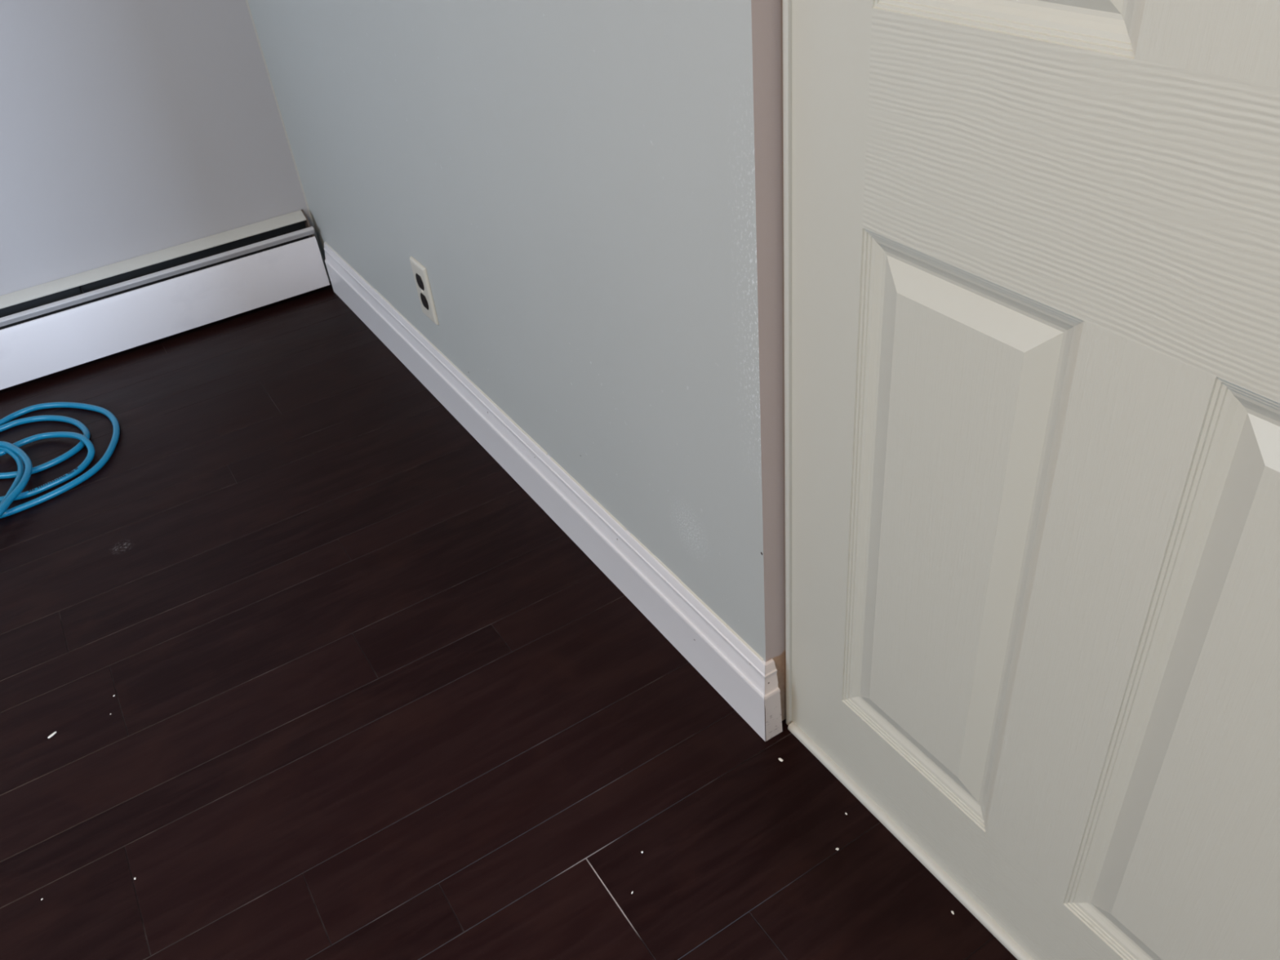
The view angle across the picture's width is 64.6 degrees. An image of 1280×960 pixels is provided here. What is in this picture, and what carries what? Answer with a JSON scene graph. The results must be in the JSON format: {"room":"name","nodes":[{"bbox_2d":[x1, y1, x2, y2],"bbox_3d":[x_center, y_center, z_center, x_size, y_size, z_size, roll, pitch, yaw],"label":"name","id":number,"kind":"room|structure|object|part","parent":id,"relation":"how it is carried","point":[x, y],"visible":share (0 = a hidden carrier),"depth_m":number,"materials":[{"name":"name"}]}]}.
{"room":"empty bedroom","nodes":[
{"label":"empty bedroom","id":0,"kind":"room"},
{"bbox_2d":[0,0,330,295],"bbox_3d":[-2.115,-0.930,1.320,3.380,2.430,0.120,-24,40,-23],"label":"wall","id":1,"kind":"structure","parent":0,"point":[129,129],"depth_m":2.15,"materials":[{"name":"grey paint"}]},
{"bbox_2d":[0,208,329,390],"bbox_3d":[-1.868,-0.071,1.946,2.585,0.177,0.060,-24,40,-23],"label":"baseboard heater","id":2,"kind":"object","parent":1,"relation":"attached to","point":[50,327],"visible":1,"depth_m":2.28,"materials":[{"name":"white metal"}]},
{"bbox_2d":[0,209,306,308],"bbox_3d":[-1.885,-0.140,1.908,2.580,0.016,0.032,-24,40,-23],"label":"hood","id":3,"kind":"object","parent":2,"relation":"attached to","point":[106,273],"depth_m":2.27,"materials":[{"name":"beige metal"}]},
{"bbox_3d":[-1.885,-0.082,1.967,2.579,0.166,0.002,-24,40,-23],"label":"plate","id":4,"kind":"part","parent":2,"relation":"part of","materials":[{"name":"white metal"}]},
{"bbox_3d":[-0.785,-0.563,2.444,0.004,0.175,0.051,-24,40,-23],"label":"plate","id":5,"kind":"part","parent":2,"relation":"part of","materials":[{"name":"white metal"}]},
{"bbox_2d":[0,280,1017,959],"bbox_3d":[-0.150,0.837,0.670,4.700,0.030,4.660,-24,40,-23],"label":"floor","id":6,"kind":"structure","parent":0,"point":[371,700],"depth_m":1.37,"materials":[{"name":"brown wood"}]},
{"bbox_2d":[48,731,56,738],"bbox_3d":[-0.810,0.351,1.394,0.004,0.002,0.013,17,43,28],"label":"crumb","id":7,"kind":"object","parent":6,"relation":"on","point":[55,732],"visible":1,"depth_m":1.39,"materials":[{"name":"white"}]},
{"bbox_2d":[0,401,119,518],"bbox_3d":[-1.283,0.032,1.864,0.409,0.038,0.686,11,40,22],"label":"coiled cable","id":8,"kind":"object","parent":6,"relation":"on","point":[22,476],"visible":1,"depth_m":1.95,"materials":[{"name":"blue plastic"}]},
{"bbox_2d":[247,0,786,720],"bbox_3d":[-0.361,-1.059,1.232,0.120,2.430,1.757,-24,40,-23],"label":"wall","id":9,"kind":"structure","parent":0,"point":[588,194],"depth_m":1.22,"materials":[{"name":"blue paint"}]},
{"bbox_2d":[409,256,439,324],"bbox_3d":[-0.395,-0.344,1.846,0.007,0.114,0.070,-24,40,-23],"label":"electrical outlet","id":10,"kind":"object","parent":9,"relation":"attached to","point":[420,272],"visible":1,"depth_m":1.83,"materials":[{"name":"beige plastic"}]},
{"bbox_2d":[415,273,424,290],"bbox_3d":[-0.399,-0.359,1.833,0.001,0.028,0.034,-24,40,-23],"label":"receptacle","id":11,"kind":"object","parent":10,"relation":"attached to","point":[420,277],"depth_m":1.83,"materials":[{"name":"brown plastic"}]},
{"bbox_2d":[420,293,428,310],"bbox_3d":[-0.396,-0.328,1.856,0.001,0.028,0.034,-24,40,-23],"label":"receptacle","id":12,"kind":"object","parent":10,"relation":"attached to","point":[424,296],"depth_m":1.85,"materials":[{"name":"brown plastic"}]},
{"bbox_2d":[324,241,765,741],"bbox_3d":[-0.296,-0.119,1.844,0.014,0.127,1.703,-24,40,-23],"label":"baseboard","id":13,"kind":"structure","parent":9,"relation":"attached to","point":[726,662],"depth_m":1.56,"materials":[{"name":"white paint"}]},
{"bbox_2d":[764,658,782,741],"bbox_3d":[0.161,0.273,1.251,0.028,0.124,0.014,-24,40,-23],"label":"baseboard","id":14,"kind":"structure","parent":9,"relation":"attached to","point":[773,719],"depth_m":1.24,"materials":[{"name":"white paint"}]},
{"bbox_2d":[782,0,1279,959],"bbox_3d":[0.300,-0.321,0.472,0.044,1.975,0.700,-24,40,-23],"label":"door","id":15,"kind":"structure","parent":9,"relation":"in","point":[1031,248],"depth_m":0.75,"materials":[{"name":"white paint"}]},
{"bbox_3d":[0.266,0.072,0.914,0.009,0.570,0.212,-24,40,-23],"label":"raised panel","id":16,"kind":"part","parent":15,"relation":"part of","materials":[{"name":"white paint"}]},
{"bbox_3d":[0.197,-0.542,0.457,0.009,0.635,0.212,-24,40,-23],"label":"raised panel","id":17,"kind":"part","parent":15,"relation":"part of","materials":[{"name":"white paint"}]},
{"bbox_3d":[0.428,0.214,0.699,0.009,0.570,0.212,-24,40,-23],"label":"raised panel","id":18,"kind":"part","parent":15,"relation":"part of","materials":[{"name":"white paint"}]}
]}

